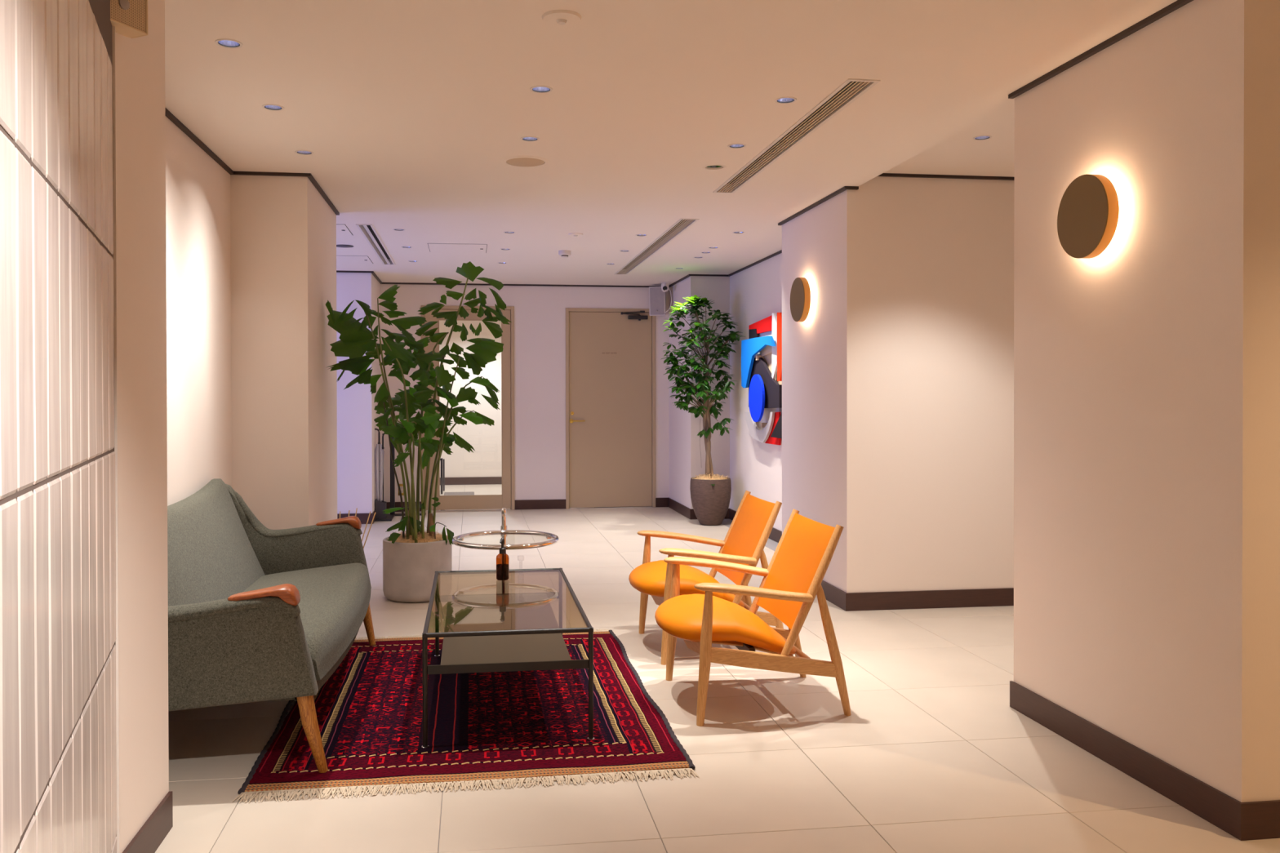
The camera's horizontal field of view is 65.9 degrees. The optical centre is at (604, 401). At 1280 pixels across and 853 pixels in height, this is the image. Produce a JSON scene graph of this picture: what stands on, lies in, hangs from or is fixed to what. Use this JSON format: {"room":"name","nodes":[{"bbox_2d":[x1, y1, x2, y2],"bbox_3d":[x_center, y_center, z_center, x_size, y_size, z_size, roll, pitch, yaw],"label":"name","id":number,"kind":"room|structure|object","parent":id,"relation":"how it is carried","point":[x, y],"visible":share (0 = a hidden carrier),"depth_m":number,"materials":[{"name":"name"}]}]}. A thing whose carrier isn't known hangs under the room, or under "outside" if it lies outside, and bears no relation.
{"room":"lobby","nodes":[
{"label":"lobby","id":0,"kind":"room"},
{"bbox_2d":[0,0,116,852],"bbox_3d":[-0.888,0.014,1.395,0.161,2.385,1.938,0,0,-21],"label":"tiled wall","id":1,"kind":"structure","parent":0,"point":[58,743],"depth_m":1.54,"materials":[{"name":"white tile"}]},
{"bbox_2d":[110,0,147,38],"bbox_3d":[-1.162,-0.985,2.330,0.069,0.200,0.148,0,0,23],"label":"loudspeaker","id":2,"kind":"object","parent":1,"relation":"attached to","point":[129,18],"visible":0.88,"depth_m":2.35,"materials":[{"name":"beige plastic"}]},
{"bbox_2d":[115,0,168,852],"bbox_3d":[-2.253,-0.050,2.317,2.156,2.503,0.596,0,0,-8],"label":"wall","id":3,"kind":"structure","parent":0,"point":[140,105],"depth_m":2.55,"materials":[{"name":"beige paint"}]},
{"bbox_2d":[111,26,119,852],"bbox_3d":[-1.171,0.018,2.333,0.033,2.365,0.014,0,0,-21],"label":"trim","id":4,"kind":"structure","parent":3,"relation":"attached to","point":[113,28],"depth_m":2.33,"materials":[{"name":"beige paint"}]},
{"bbox_2d":[122,791,173,852],"bbox_3d":[-1.177,1.146,2.471,0.010,0.100,0.596,0,0,-8],"label":"baseboard","id":5,"kind":"structure","parent":3,"relation":"attached to","point":[148,838],"depth_m":2.62,"materials":[{"name":"brown wood"}]},
{"bbox_2d":[165,116,231,506],"bbox_3d":[-1.902,-0.062,3.883,0.270,2.503,2.414,0,0,-8],"label":"wall","id":6,"kind":"structure","parent":0,"point":[198,239],"depth_m":4.45,"materials":[{"name":"beige paint"}]},
{"bbox_2d":[165,107,339,215],"bbox_3d":[-1.644,-1.173,4.471,0.405,0.015,3.520,0,0,-8],"label":"trim","id":7,"kind":"structure","parent":6,"relation":"attached to","point":[175,121],"depth_m":5.07,"materials":[{"name":"black"}]},
{"bbox_2d":[230,174,337,529],"bbox_3d":[-3.335,-0.072,5.467,3.455,2.503,1.110,0,0,-8],"label":"wall column","id":8,"kind":"structure","parent":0,"point":[283,230],"depth_m":5.13,"materials":[{"name":"beige paint"}]},
{"bbox_2d":[336,272,381,513],"bbox_3d":[-3.932,-0.103,9.584,3.375,2.503,1.190,0,0,-8],"label":"wall","id":9,"kind":"structure","parent":0,"point":[357,486],"depth_m":9.20,"materials":[{"name":"beige paint"}]},
{"bbox_2d":[336,270,661,287],"bbox_3d":[-2.370,-1.212,9.651,6.295,0.015,0.960,0,0,-8],"label":"trim","id":10,"kind":"structure","parent":9,"relation":"attached to","point":[375,275],"depth_m":10.28,"materials":[{"name":"black"}]},
{"bbox_2d":[439,320,502,477],"bbox_3d":[-1.702,-0.124,11.848,2.800,2.503,2.960,0,0,-8],"label":"wall","id":11,"kind":"structure","parent":0,"point":[486,460],"depth_m":13.21,"materials":[{"name":"beige paint"}]},
{"bbox_2d":[440,476,502,484],"bbox_3d":[-1.880,1.064,13.189,2.600,0.100,0.012,0,0,-8],"label":"baseboard","id":12,"kind":"structure","parent":11,"relation":"attached to","point":[477,480],"depth_m":13.20,"materials":[{"name":"brown wood"}]},
{"bbox_2d":[452,507,559,593],"bbox_3d":[-0.468,0.849,4.659,0.501,0.636,0.528,0,0,-8],"label":"side table","id":13,"kind":"object","parent":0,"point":[504,531],"visible":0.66,"depth_m":4.74,"materials":[{"name":"silver metal"}]},
{"bbox_2d":[380,284,669,502],"bbox_3d":[-0.817,-0.115,10.414,3.020,2.503,0.120,0,0,-8],"label":"wall","id":14,"kind":"structure","parent":0,"point":[540,311],"depth_m":10.37,"materials":[{"name":"beige paint"}]},
{"bbox_2d":[398,484,404,495],"bbox_3d":[-2.098,0.911,10.183,0.068,0.120,0.010,0,0,-8],"label":"wall socket","id":15,"kind":"object","parent":14,"relation":"attached to","point":[400,485],"visible":0.61,"depth_m":10.18,"materials":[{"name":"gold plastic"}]},
{"bbox_2d":[420,305,515,511],"bbox_3d":[-1.428,0.071,10.300,0.963,2.130,0.084,0,0,-8],"label":"door","id":16,"kind":"structure","parent":14,"relation":"in","point":[507,500],"depth_m":10.32,"materials":[{"name":"paint"}]},
{"bbox_2d":[337,497,668,524],"bbox_3d":[-2.371,1.092,9.673,6.285,0.100,0.950,0,0,-8],"label":"baseboard","id":17,"kind":"structure","parent":14,"relation":"attached to","point":[660,502],"depth_m":10.36,"materials":[{"name":"brown wood"}]},
{"bbox_2d":[565,307,655,508],"bbox_3d":[0.063,0.073,10.480,0.962,2.118,0.128,0,0,-8],"label":"door","id":18,"kind":"structure","parent":14,"relation":"in","point":[611,353],"depth_m":10.48,"materials":[{"name":"paint"}]},
{"bbox_2d":[164,0,1177,285],"bbox_3d":[-1.272,-1.250,3.603,7.050,0.150,13.700,0,0,-8],"label":"ceiling","id":19,"kind":"structure","parent":0,"point":[409,113],"depth_m":3.92,"materials":[{"name":"white paint"}]},
{"bbox_2d":[214,38,243,48],"bbox_3d":[-1.229,-1.202,3.225,0.087,0.066,0.087,0,0,-8],"label":"recessed light","id":20,"kind":"object","parent":19,"relation":"in","point":[224,42],"visible":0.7,"depth_m":3.25,"materials":[{"name":"beige plastic"}]},
{"bbox_2d":[262,103,284,111],"bbox_3d":[-1.327,-1.208,3.944,0.087,0.066,0.087,0,0,-8],"label":"recessed light","id":21,"kind":"object","parent":19,"relation":"in","point":[268,106],"visible":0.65,"depth_m":3.97,"materials":[{"name":"grey metal"}]},
{"bbox_2d":[294,150,313,155],"bbox_3d":[-1.426,-1.213,4.680,0.087,0.066,0.087,0,0,-8],"label":"recessed light","id":22,"kind":"object","parent":19,"relation":"in","point":[299,152],"visible":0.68,"depth_m":4.70,"materials":[{"name":"grey metal"}]},
{"bbox_2d":[336,223,352,235],"bbox_3d":[-2.010,-1.196,6.861,0.454,0.005,0.465,0,0,-8],"label":"access hatch","id":23,"kind":"object","parent":19,"relation":"attached to","point":[341,229],"visible":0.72,"depth_m":6.91,"materials":[{"name":"grey paint"}]},
{"bbox_2d":[336,244,353,247],"bbox_3d":[-2.019,-1.202,7.635,0.148,0.005,0.148,0,0,-8],"label":"ceiling speaker","id":24,"kind":"object","parent":19,"relation":"attached to","point":[339,245],"visible":0.89,"depth_m":7.61,"materials":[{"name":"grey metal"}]},
{"bbox_2d":[336,255,373,263],"bbox_3d":[-2.226,-1.208,8.399,0.454,0.005,0.480,0,0,-8],"label":"access hatch","id":25,"kind":"object","parent":19,"relation":"attached to","point":[340,259],"visible":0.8,"depth_m":8.42,"materials":[{"name":"grey paint"}]},
{"bbox_2d":[355,223,395,264],"bbox_3d":[-1.766,-1.228,7.691,0.109,0.054,2.085,0,0,-8],"label":"ceiling vent","id":26,"kind":"object","parent":19,"relation":"in","point":[370,228],"visible":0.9,"depth_m":7.52,"materials":[{"name":"beige plastic"}]},
{"bbox_2d":[392,228,405,231],"bbox_3d":[-1.436,-1.230,6.881,0.087,0.066,0.087,0,0,-8],"label":"recessed light","id":27,"kind":"object","parent":19,"relation":"in","point":[396,229],"visible":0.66,"depth_m":6.90,"materials":[{"name":"grey metal"}]},
{"bbox_2d":[427,243,487,253],"bbox_3d":[-1.157,-1.205,7.764,0.452,0.005,0.465,0,0,-8],"label":"access hatch","id":28,"kind":"object","parent":19,"relation":"attached to","point":[433,247],"visible":1,"depth_m":7.73,"materials":[{"name":"grey"}]},
{"bbox_2d":[503,231,515,233],"bbox_3d":[-0.676,-1.233,7.003,0.087,0.066,0.087,0,0,-8],"label":"recessed light","id":29,"kind":"object","parent":19,"relation":"in","point":[505,232],"visible":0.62,"depth_m":7.03,"materials":[{"name":"grey metal"}]},
{"bbox_2d":[502,155,548,167],"bbox_3d":[-0.391,-1.181,4.863,0.231,0.009,0.231,0,0,-8],"label":"ceiling speaker","id":30,"kind":"object","parent":19,"relation":"attached to","point":[522,161],"visible":1,"depth_m":4.83,"materials":[{"name":"white paint"}]},
{"bbox_2d":[520,136,539,141],"bbox_3d":[-0.337,-1.213,4.438,0.087,0.066,0.087,0,0,-8],"label":"recessed light","id":31,"kind":"object","parent":19,"relation":"in","point":[524,138],"visible":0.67,"depth_m":4.46,"materials":[{"name":"grey metal"}]},
{"bbox_2d":[529,85,552,93],"bbox_3d":[-0.239,-1.208,3.717,0.087,0.066,0.087,0,0,-8],"label":"recessed light","id":32,"kind":"object","parent":19,"relation":"in","point":[537,89],"visible":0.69,"depth_m":3.74,"materials":[{"name":"grey metal"}]},
{"bbox_2d":[542,9,582,26],"bbox_3d":[-0.131,-1.163,3.009,0.122,0.018,0.122,0,0,-8],"label":"smoke detector","id":33,"kind":"object","parent":19,"relation":"attached to","point":[557,18],"visible":1,"depth_m":2.99,"materials":[{"name":"white paint"}]},
{"bbox_2d":[558,249,571,257],"bbox_3d":[-0.321,-1.184,7.920,0.100,0.052,0.100,0,0,-8],"label":"smoke detector","id":34,"kind":"object","parent":19,"relation":"attached to","point":[564,253],"visible":1,"depth_m":7.88,"materials":[{"name":"beige plastic"}]},
{"bbox_2d":[568,232,582,236],"bbox_3d":[-0.208,-1.194,7.081,0.106,0.018,0.106,0,0,-8],"label":"sprinkler cover","id":35,"kind":"object","parent":19,"relation":"attached to","point":[575,234],"visible":1,"depth_m":7.06,"materials":[{"name":"white paint"}]},
{"bbox_2d":[614,218,699,274],"bbox_3d":[0.356,-1.234,7.970,0.126,0.054,3.022,0,0,-8],"label":"ceiling vent","id":36,"kind":"object","parent":19,"relation":"in","point":[681,221],"visible":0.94,"depth_m":7.59,"materials":[{"name":"beige plastic"}]},
{"bbox_2d":[661,281,671,312],"bbox_3d":[0.641,-1.077,10.186,0.096,0.303,0.182,0,0,22],"label":"security camera","id":37,"kind":"object","parent":19,"relation":"attached to","point":[664,285],"visible":1,"depth_m":10.12,"materials":[{"name":"beige plastic"}]},
{"bbox_2d":[702,164,726,169],"bbox_3d":[0.554,-1.207,4.997,0.123,0.043,0.123,0,0,-8],"label":"emergency light","id":38,"kind":"object","parent":19,"relation":"attached to","point":[711,166],"visible":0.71,"depth_m":5.01,"materials":[{"name":"white paint"}]},
{"bbox_2d":[727,143,746,148],"bbox_3d":[0.612,-1.216,4.571,0.087,0.066,0.087,0,0,-8],"label":"recessed light","id":39,"kind":"object","parent":19,"relation":"in","point":[732,145],"visible":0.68,"depth_m":4.59,"materials":[{"name":"grey metal"}]},
{"bbox_2d":[732,231,744,233],"bbox_3d":[0.953,-1.236,7.022,0.087,0.066,0.087,0,0,-8],"label":"recessed light","id":40,"kind":"object","parent":19,"relation":"in","point":[736,232],"visible":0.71,"depth_m":7.04,"materials":[{"name":"grey metal"}]},
{"bbox_2d":[774,96,796,103],"bbox_3d":[0.708,-1.211,3.861,0.087,0.066,0.087,0,0,-8],"label":"recessed light","id":41,"kind":"object","parent":19,"relation":"in","point":[787,100],"visible":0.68,"depth_m":3.88,"materials":[{"name":"grey metal"}]},
{"bbox_2d":[712,78,879,193],"bbox_3d":[0.813,-1.209,4.617,0.122,0.054,2.040,0,0,-8],"label":"ceiling vent","id":42,"kind":"object","parent":19,"relation":"in","point":[849,83],"visible":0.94,"depth_m":4.31,"materials":[{"name":"beige plastic"}]},
{"bbox_2d":[777,186,858,225],"bbox_3d":[1.288,-1.191,6.062,0.080,0.015,1.203,0,0,-8],"label":"trim","id":43,"kind":"structure","parent":19,"relation":"attached to","point":[845,188],"depth_m":5.89,"materials":[{"name":"black"}]},
{"bbox_2d":[668,275,729,509],"bbox_3d":[1.066,-0.116,10.199,0.655,2.503,1.310,0,0,-8],"label":"wall","id":44,"kind":"structure","parent":0,"point":[686,463],"depth_m":9.55,"materials":[{"name":"beige paint"}]},
{"bbox_2d":[648,286,666,315],"bbox_3d":[0.584,-1.049,10.436,0.170,0.301,0.318,0,0,15],"label":"loudspeaker","id":45,"kind":"object","parent":44,"relation":"attached to","point":[657,298],"visible":0.94,"depth_m":10.29,"materials":[{"name":"beige plastic"}]},
{"bbox_2d":[668,497,782,542],"bbox_3d":[1.139,1.094,8.634,0.395,0.100,3.950,0,0,-8],"label":"baseboard","id":46,"kind":"structure","parent":44,"relation":"attached to","point":[676,506],"depth_m":9.54,"materials":[{"name":"brown wood"}]},
{"bbox_2d":[668,249,782,287],"bbox_3d":[1.132,-1.210,8.608,0.405,0.015,3.925,0,0,-8],"label":"trim","id":47,"kind":"structure","parent":44,"relation":"attached to","point":[780,251],"depth_m":9.39,"materials":[{"name":"black"}]},
{"bbox_2d":[155,484,1279,852],"bbox_3d":[-0.694,1.204,5.163,8.600,0.060,16.600,0,0,-8],"label":"floor","id":48,"kind":"structure","parent":0,"point":[932,754],"depth_m":3.22,"materials":[{"name":"grey tile"}]},
{"bbox_2d":[167,478,375,773],"bbox_3d":[-1.351,0.779,3.890,0.771,0.822,1.827,0,0,-8],"label":"sofa","id":49,"kind":"object","parent":48,"relation":"on","point":[256,612],"visible":0.77,"depth_m":3.49,"materials":[{"name":"fabric"}]},
{"bbox_2d":[242,563,370,679],"bbox_3d":[-1.275,0.820,3.901,0.617,0.130,1.594,0,0,-8],"label":"seat cushion","id":50,"kind":"object","parent":49,"relation":"on","point":[333,605],"depth_m":3.91,"materials":[{"name":"fabric"}]},
{"bbox_2d":[339,507,376,548],"bbox_3d":[-1.274,0.856,4.962,0.249,0.640,0.103,0,0,-8],"label":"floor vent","id":51,"kind":"object","parent":48,"relation":"in","point":[357,508],"visible":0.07,"depth_m":4.96,"materials":[{"name":"metal"}]},
{"bbox_2d":[374,416,426,521],"bbox_3d":[-2.003,0.647,9.684,0.460,0.987,0.520,0,0,-8],"label":"umbrella stand","id":52,"kind":"object","parent":48,"relation":"on","point":[380,507],"visible":0.64,"depth_m":9.84,"materials":[{"name":"black metal"}]},
{"bbox_2d":[374,428,382,502],"bbox_3d":[-2.189,0.683,9.518,0.120,0.850,0.084,0,0,-8],"label":"umbrella","id":53,"kind":"object","parent":52,"relation":"in","point":[377,429],"visible":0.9,"depth_m":9.51,"materials":[{"name":"black fabric"}]},
{"bbox_2d":[382,432,391,502],"bbox_3d":[-2.106,0.700,9.541,0.099,0.816,0.046,0,0,-8],"label":"umbrella","id":54,"kind":"object","parent":52,"relation":"in","point":[383,434],"visible":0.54,"depth_m":9.53,"materials":[{"name":"black fabric"}]},
{"bbox_2d":[382,527,452,602],"bbox_3d":[-1.119,0.959,5.896,0.405,0.418,0.406,0,0,-8],"label":"planter","id":55,"kind":"object","parent":48,"relation":"on","point":[410,567],"visible":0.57,"depth_m":5.72,"materials":[{"name":"grey concrete"}]},
{"bbox_2d":[325,261,511,545],"bbox_3d":[-1.087,0.010,5.846,1.026,1.690,0.633,0,0,7],"label":"palm","id":56,"kind":"object","parent":55,"relation":"in","point":[356,340],"visible":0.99,"depth_m":5.77,"materials":[{"name":"green plant"}]},
{"bbox_2d":[440,457,444,493],"bbox_3d":[-1.999,0.691,12.037,0.084,0.856,0.661,0,0,2],"label":"stand","id":57,"kind":"object","parent":48,"relation":"on","point":[441,459],"visible":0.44,"depth_m":11.93,"materials":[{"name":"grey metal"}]},
{"bbox_2d":[444,491,474,495],"bbox_3d":[-1.754,1.118,11.881,0.360,0.011,0.440,0,0,-8],"label":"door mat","id":58,"kind":"object","parent":48,"relation":"on","point":[473,492],"visible":0.58,"depth_m":11.92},
{"bbox_2d":[232,628,699,803],"bbox_3d":[-0.536,1.176,4.001,1.435,0.012,2.002,0,0,-8],"label":"rug","id":59,"kind":"object","parent":48,"relation":"on","point":[496,729],"visible":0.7,"depth_m":3.53,"materials":[{"name":"red carpet"}]},
{"bbox_2d":[421,568,595,748],"bbox_3d":[-0.409,0.978,3.982,0.595,0.390,1.206,0,0,-8],"label":"coffee table","id":60,"kind":"object","parent":59,"relation":"on","point":[495,632],"visible":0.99,"depth_m":3.69,"materials":[{"name":"brown metal"}]},
{"bbox_2d":[496,537,509,580],"bbox_3d":[-0.449,0.691,4.336,0.057,0.184,0.057,0,0,-27],"label":"pump bottle","id":61,"kind":"object","parent":60,"relation":"on","point":[502,558],"visible":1,"depth_m":4.32,"materials":[{"name":"orange glass"}]},
{"bbox_2d":[440,593,571,665],"bbox_3d":[-0.417,0.906,3.980,0.451,0.017,1.173,0,0,-8],"label":"shelf","id":62,"kind":"object","parent":60,"relation":"attached to","point":[495,611],"depth_m":3.88,"materials":[{"name":"grey metal"}]},
{"bbox_2d":[628,490,783,665],"bbox_3d":[0.465,0.817,4.740,0.695,0.723,0.661,0,0,-8],"label":"lounge chair","id":63,"kind":"object","parent":48,"relation":"on","point":[749,531],"visible":0.77,"depth_m":4.61,"materials":[{"name":"brown wood"}]},
{"bbox_2d":[689,473,731,525],"bbox_3d":[0.982,0.895,9.146,0.381,0.484,0.381,0,0,-8],"label":"planter","id":64,"kind":"object","parent":48,"relation":"on","point":[710,504],"visible":0.98,"depth_m":9.01,"materials":[{"name":"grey concrete"}]},
{"bbox_2d":[661,294,742,485],"bbox_3d":[0.870,-0.080,9.123,0.772,1.804,0.688,0,0,-17],"label":"ficus tree","id":65,"kind":"object","parent":64,"relation":"in","point":[703,388],"visible":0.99,"depth_m":9.07,"materials":[{"name":"green plant"}]},
{"bbox_2d":[654,509,851,726],"bbox_3d":[0.550,0.823,3.924,0.695,0.723,0.661,0,0,-8],"label":"lounge chair","id":66,"kind":"object","parent":48,"relation":"on","point":[789,586],"visible":1,"depth_m":3.72,"materials":[{"name":"orange leather"}]},
{"bbox_2d":[782,176,1014,592],"bbox_3d":[2.375,-0.088,6.217,2.228,2.503,1.163,0,0,-8],"label":"wall pier","id":67,"kind":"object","parent":48,"relation":"on","point":[898,374],"visible":0.36,"depth_m":5.58,"materials":[{"name":"beige paint"}]},
{"bbox_2d":[790,277,811,321],"bbox_3d":[1.226,-0.632,6.125,0.069,0.274,0.274,0,0,-8],"label":"wall sconce","id":68,"kind":"object","parent":67,"relation":"attached to","point":[800,294],"visible":1,"depth_m":6.06,"materials":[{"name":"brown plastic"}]},
{"bbox_2d":[821,580,1013,611],"bbox_3d":[2.323,1.111,6.214,2.138,0.100,1.173,0,0,-8],"label":"baseboard","id":69,"kind":"object","parent":67,"relation":"attached to","point":[901,600],"visible":0.36,"depth_m":5.56,"materials":[{"name":"brown wood"}]},
{"bbox_2d":[729,253,782,531],"bbox_3d":[1.538,-0.101,8.146,0.270,2.503,2.885,0,0,-8],"label":"wall","id":70,"kind":"structure","parent":0,"point":[756,291],"depth_m":8.86,"materials":[{"name":"beige paint"}]},
{"bbox_2d":[741,312,782,444],"bbox_3d":[1.341,-0.184,8.125,0.125,1.069,1.320,0,0,-8],"label":"wall sculpture","id":71,"kind":"object","parent":70,"relation":"attached to","point":[762,374],"visible":0.88,"depth_m":8.15,"materials":[{"name":"multicoloured"}]},
{"bbox_2d":[884,102,1014,177],"bbox_3d":[2.594,-1.343,4.788,2.170,0.150,1.710,0,0,-8],"label":"ceiling","id":72,"kind":"structure","parent":0,"point":[959,154],"depth_m":5.06,"materials":[{"name":"white paint"}]},
{"bbox_2d":[877,173,1014,180],"bbox_3d":[2.431,-1.267,5.619,2.070,0.015,0.020,0,0,-8],"label":"trim","id":73,"kind":"structure","parent":72,"relation":"attached to","point":[892,175],"depth_m":5.54,"materials":[{"name":"black"}]},
{"bbox_2d":[973,135,991,140],"bbox_3d":[1.812,-1.297,4.733,0.087,0.066,0.087,0,0,-8],"label":"recessed light","id":74,"kind":"object","parent":72,"relation":"in","point":[979,137],"visible":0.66,"depth_m":4.75,"materials":[{"name":"grey metal"}]},
{"bbox_2d":[1013,0,1279,802],"bbox_3d":[2.162,-0.065,3.302,1.030,2.503,1.137,0,0,-8],"label":"wall","id":75,"kind":"structure","parent":0,"point":[1147,367],"depth_m":2.98,"materials":[{"name":"beige paint"}]},
{"bbox_2d":[1057,173,1119,258],"bbox_3d":[1.611,-0.612,3.268,0.069,0.274,0.274,0,0,-8],"label":"wall sconce","id":76,"kind":"object","parent":75,"relation":"attached to","point":[1087,217],"visible":1,"depth_m":3.23,"materials":[{"name":"brown plastic"}]},
{"bbox_2d":[1008,0,1193,98],"bbox_3d":[1.641,-1.169,3.219,0.020,0.015,1.167,0,0,-8],"label":"trim","id":77,"kind":"structure","parent":75,"relation":"attached to","point":[1177,4],"depth_m":3.23,"materials":[{"name":"black"}]},
{"bbox_2d":[1009,680,1279,840],"bbox_3d":[2.159,1.133,3.311,1.040,0.100,1.157,0,0,-8],"label":"baseboard","id":78,"kind":"structure","parent":75,"relation":"attached to","point":[1251,820],"depth_m":3.00,"materials":[{"name":"brown wood"}]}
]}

